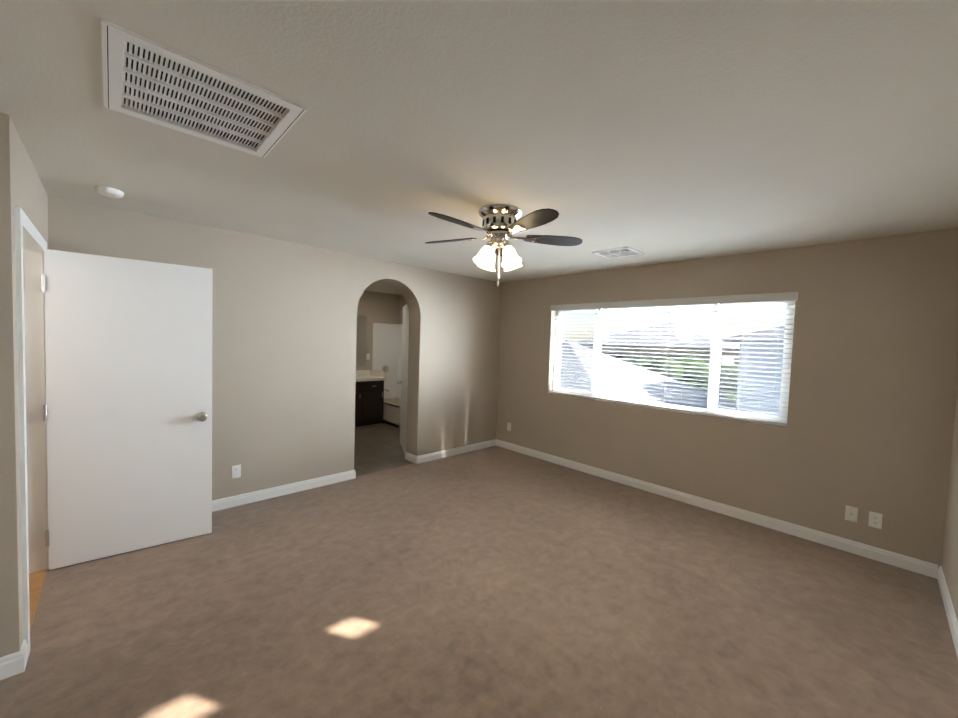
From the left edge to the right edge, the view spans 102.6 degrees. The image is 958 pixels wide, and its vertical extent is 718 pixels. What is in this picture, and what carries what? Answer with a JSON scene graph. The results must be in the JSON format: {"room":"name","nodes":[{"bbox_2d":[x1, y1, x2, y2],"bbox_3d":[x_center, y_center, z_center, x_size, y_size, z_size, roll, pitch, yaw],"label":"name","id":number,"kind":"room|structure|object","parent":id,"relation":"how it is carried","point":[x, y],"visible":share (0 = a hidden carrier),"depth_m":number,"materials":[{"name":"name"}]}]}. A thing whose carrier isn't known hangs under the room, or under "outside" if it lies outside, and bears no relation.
{"room":"empty bedroom","nodes":[
{"label":"empty bedroom","id":0,"kind":"room"},
{"bbox_2d":[0,112,47,657],"bbox_3d":[-1.530,0.234,0.993,0.226,2.440,4.358,0,4,-44],"label":"wall","id":1,"kind":"structure","parent":0,"point":[21,186],"depth_m":1.68,"materials":[{"name":"beige paint"}]},
{"bbox_2d":[0,657,7,680],"bbox_3d":[-1.103,1.440,0.610,0.030,0.095,2.943,0,4,-44],"label":"baseboard","id":2,"kind":"structure","parent":1,"relation":"attached to","point":[3,662],"depth_m":1.68,"materials":[{"name":"white wood"}]},
{"bbox_2d":[15,206,48,656],"bbox_3d":[-2.516,0.335,2.024,0.258,2.082,0.990,0,4,-44],"label":"door frame","id":3,"kind":"structure","parent":1,"relation":"attached to","point":[30,244],"depth_m":2.36,"materials":[{"name":"white wood"}]},
{"bbox_2d":[41,249,212,569],"bbox_3d":[-2.358,0.334,2.643,0.864,2.020,0.181,0,4,-44],"label":"door leaf","id":4,"kind":"structure","parent":1,"relation":"in","point":[127,411],"depth_m":2.62,"materials":[{"name":"white wood"}]},
{"bbox_2d":[29,569,46,629],"bbox_3d":[-3.166,1.433,1.569,1.804,0.124,2.600,0,4,-44],"label":"floor","id":5,"kind":"structure","parent":0,"point":[36,580],"depth_m":2.27,"materials":[{"name":"brown wood"}]},
{"bbox_2d":[48,195,501,500],"bbox_3d":[-1.498,0.093,4.208,4.720,2.440,0.250,0,4,-44],"label":"wall","id":6,"kind":"structure","parent":0,"point":[284,327],"depth_m":3.77,"materials":[{"name":"beige paint"}]},
{"bbox_2d":[232,464,240,478],"bbox_3d":[-2.179,1.011,3.446,0.070,0.114,0.008,0,4,-44],"label":"electrical outlet","id":7,"kind":"object","parent":6,"relation":"attached to","point":[236,471],"visible":1,"depth_m":3.44,"materials":[{"name":"white plastic"}]},
{"bbox_2d":[212,470,355,511],"bbox_3d":[-2.176,1.278,3.464,2.245,0.095,0.015,0,4,-44],"label":"baseboard","id":8,"kind":"structure","parent":6,"relation":"attached to","point":[228,502],"depth_m":3.70,"materials":[{"name":"white wood"}]},
{"bbox_2d":[397,305,408,453],"bbox_3d":[-1.014,0.258,5.382,0.406,2.020,0.698,0,4,-44],"label":"bathroom door","id":9,"kind":"structure","parent":6,"relation":"in","point":[404,374],"depth_m":5.34,"materials":[{"name":"white wood"}]},
{"bbox_2d":[412,439,495,463],"bbox_3d":[-0.272,1.262,5.287,1.422,0.095,0.015,0,4,-44],"label":"baseboard","id":10,"kind":"structure","parent":6,"relation":"attached to","point":[472,447],"depth_m":5.19,"materials":[{"name":"white wood"}]},
{"bbox_2d":[356,291,399,369],"bbox_3d":[-2.811,-0.064,6.751,3.100,2.440,0.150,0,4,-44],"label":"wall","id":11,"kind":"structure","parent":0,"point":[376,307],"depth_m":7.35,"materials":[{"name":"beige paint"}]},
{"bbox_2d":[356,315,366,365],"bbox_3d":[-2.554,-0.340,6.863,1.170,0.940,0.010,0,4,-44],"label":"bathroom mirror","id":12,"kind":"object","parent":11,"relation":"attached to","point":[361,344],"visible":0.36,"depth_m":7.19,"materials":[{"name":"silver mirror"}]},
{"bbox_2d":[356,370,370,373],"bbox_3d":[-2.548,0.264,6.906,1.310,0.100,0.020,0,4,-44],"label":"backsplash","id":13,"kind":"structure","parent":11,"relation":"attached to","point":[357,371],"depth_m":7.24,"materials":[{"name":"beige stone"}]},
{"bbox_2d":[371,370,385,377],"bbox_3d":[-1.894,0.275,7.154,0.020,0.100,0.567,0,4,-44],"label":"backsplash","id":14,"kind":"structure","parent":11,"relation":"attached to","point":[378,374],"depth_m":7.08,"materials":[{"name":"beige stone"}]},
{"bbox_2d":[354,422,412,476],"bbox_3d":[-1.862,1.291,5.843,3.000,0.120,2.920,0,4,-44],"label":"floor","id":15,"kind":"structure","parent":0,"point":[377,447],"depth_m":5.36,"materials":[{"name":"beige tile"}]},
{"bbox_2d":[355,378,385,426],"bbox_3d":[-2.375,0.773,6.729,1.290,0.800,0.570,0,4,-44],"label":"bathroom vanity","id":16,"kind":"object","parent":15,"relation":"on","point":[369,398],"depth_m":6.80,"materials":[{"name":"black wood"}]},
{"bbox_2d":[356,374,374,381],"bbox_3d":[-2.360,0.352,6.710,1.310,0.045,0.572,0,4,-44],"label":"countertop","id":17,"kind":"structure","parent":16,"relation":"on","point":[359,377],"depth_m":6.84,"materials":[{"name":"beige stone"}]},
{"bbox_2d":[372,323,402,427],"bbox_3d":[-1.330,0.269,7.035,0.568,1.850,1.517,0,4,-44],"label":"bathtub","id":18,"kind":"object","parent":15,"relation":"on","point":[387,350],"visible":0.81,"depth_m":7.58,"materials":[{"name":"beige"}]},
{"bbox_2d":[0,446,957,717],"bbox_3d":[0.040,1.498,2.613,4.720,0.120,4.388,0,4,-44],"label":"floor carpet","id":19,"kind":"object","parent":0,"point":[494,582],"visible":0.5,"depth_m":2.18,"materials":[{"name":"brown carpet"}]},
{"bbox_2d":[0,0,957,294],"bbox_3d":[-1.397,-1.146,3.094,6.500,0.140,7.358,0,4,-44],"label":"ceiling","id":20,"kind":"structure","parent":0,"point":[666,130],"depth_m":1.56,"materials":[{"name":"paint"}]},
{"bbox_2d":[95,186,123,197],"bbox_3d":[-2.361,-1.062,2.453,0.136,0.037,0.136,0,4,-44],"label":"smoke detector","id":21,"kind":"object","parent":20,"relation":"attached to","point":[109,192],"visible":1,"depth_m":2.42,"materials":[{"name":"white plastic"}]},
{"bbox_2d":[101,18,307,157],"bbox_3d":[-1.079,-1.018,1.511,0.578,0.064,0.592,0,4,-44],"label":"ceiling vent","id":22,"kind":"object","parent":20,"relation":"in","point":[144,74],"visible":1,"depth_m":1.46,"materials":[{"name":"white metal"}]},
{"bbox_2d":[425,204,581,286],"bbox_3d":[0.107,-0.746,2.586,1.103,0.511,1.144,0,4,-44],"label":"ceiling fan","id":23,"kind":"object","parent":20,"relation":"hanging from","point":[502,224],"visible":1,"depth_m":2.53,"materials":[{"name":"silver metal"}]},
{"bbox_2d":[592,246,643,258],"bbox_3d":[1.318,-1.029,3.635,0.326,0.058,0.356,0,4,-44],"label":"ceiling vent","id":24,"kind":"object","parent":20,"relation":"in","point":[618,252],"visible":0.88,"depth_m":3.63,"materials":[{"name":"white metal"}]},
{"bbox_2d":[399,228,957,568],"bbox_3d":[0.852,0.124,5.310,0.200,2.440,7.308,0,4,-44],"label":"wall","id":25,"kind":"structure","parent":0,"point":[872,396],"depth_m":3.17,"materials":[{"name":"beige paint"}]},
{"bbox_2d":[507,422,510,430],"bbox_3d":[0.438,0.990,5.599,0.008,0.114,0.070,0,4,-44],"label":"electrical outlet","id":26,"kind":"object","parent":25,"relation":"attached to","point":[508,426],"visible":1,"depth_m":5.60,"materials":[{"name":"white plastic"}]},
{"bbox_2d":[553,301,795,423],"bbox_3d":[1.899,-0.054,4.266,0.060,1.160,2.500,0,4,-44],"label":"window","id":27,"kind":"structure","parent":25,"relation":"in","point":[728,412],"depth_m":3.81,"materials":[{"name":"white plastic"}]},
{"bbox_2d":[560,305,785,414],"bbox_3d":[1.925,-0.055,4.291,0.001,1.120,2.460,0,4,-44],"label":"screen","id":28,"kind":"object","parent":27,"relation":"attached to","point":[720,369],"depth_m":3.67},
{"bbox_2d":[550,292,797,426],"bbox_3d":[1.825,-0.060,4.195,0.099,1.156,2.524,0,4,-44],"label":"window blinds","id":29,"kind":"object","parent":27,"relation":"attached to","point":[766,297],"visible":0.98,"depth_m":3.91,"materials":[{"name":"white plastic"}]},
{"bbox_2d":[496,439,935,576],"bbox_3d":[1.729,1.375,4.249,0.015,0.095,4.288,0,4,-44],"label":"baseboard","id":30,"kind":"structure","parent":25,"relation":"attached to","point":[922,567],"depth_m":3.46,"materials":[{"name":"white wood"}]},
{"bbox_2d":[845,505,857,522],"bbox_3d":[2.917,1.215,3.005,0.015,0.114,0.070,0,4,-44],"label":"electrical outlet","id":31,"kind":"object","parent":25,"relation":"attached to","point":[851,513],"visible":1,"depth_m":3.01,"materials":[{"name":"white plastic"}]},
{"bbox_2d":[868,511,882,528],"bbox_3d":[3.010,1.224,2.913,0.008,0.114,0.070,0,4,-44],"label":"electrical outlet","id":32,"kind":"object","parent":25,"relation":"attached to","point":[875,520],"visible":1,"depth_m":2.91,"materials":[{"name":"white plastic"}]},
{"bbox_2d":[942,387,957,619],"bbox_3d":[1.656,0.340,1.058,4.920,2.440,0.040,0,4,-44],"label":"wall","id":33,"kind":"structure","parent":0,"point":[950,559],"depth_m":2.47,"materials":[{"name":"beige paint"}]},
{"bbox_2d":[932,564,957,657],"bbox_3d":[1.575,1.509,1.107,4.585,0.095,0.015,0,4,-44],"label":"baseboard","id":34,"kind":"structure","parent":33,"relation":"attached to","point":[938,574],"depth_m":2.31,"materials":[{"name":"white wood"}]},
{"label":"outside","id":35,"kind":"structure","parent":0,"visible":0},
{"bbox_3d":[1.426,1.993,62.443,240.000,0.300,240.000,0,4,-44],"label":"ground","id":36,"kind":"structure","parent":35,"visible":0},
{"bbox_2d":[628,359,651,366],"bbox_3d":[8.846,1.906,21.781,3.171,3.969,3.292,0,4,-44],"label":"tree","id":37,"kind":"object","parent":36,"relation":"on","point":[641,361],"depth_m":20.62,"materials":[{"name":"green plant"}]},
{"bbox_2d":[559,340,735,409],"bbox_3d":[3.257,1.643,14.599,9.500,4.750,9.500,0,4,-44],"label":"house","id":38,"kind":"structure","parent":36,"relation":"on","point":[677,401],"depth_m":12.48,"materials":[{"name":"grey"}]},
{"bbox_2d":[578,323,739,409],"bbox_3d":[13.834,0.593,27.765,11.000,6.400,10.000,0,4,-44],"label":"house","id":39,"kind":"structure","parent":36,"relation":"on","point":[629,347],"depth_m":24.17,"materials":[{"name":"grey"}]},
{"bbox_2d":[642,356,708,391],"bbox_3d":[9.443,1.933,18.605,3.060,4.235,3.110,0,4,-44],"label":"tree","id":40,"kind":"object","parent":36,"relation":"on","point":[660,363],"depth_m":17.72,"materials":[{"name":"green plant"}]},
{"bbox_2d":[702,365,737,400],"bbox_3d":[11.464,2.139,19.216,3.057,3.908,3.255,0,4,-44],"label":"tree","id":41,"kind":"object","parent":36,"relation":"on","point":[732,390],"depth_m":17.85,"materials":[{"name":"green plant"}]},
{"bbox_2d":[721,326,784,415],"bbox_3d":[12.938,1.323,11.711,8.500,6.300,8.000,0,4,-44],"label":"house","id":42,"kind":"structure","parent":36,"relation":"on","point":[754,397],"depth_m":11.22,"materials":[{"name":"blue"}]}
]}

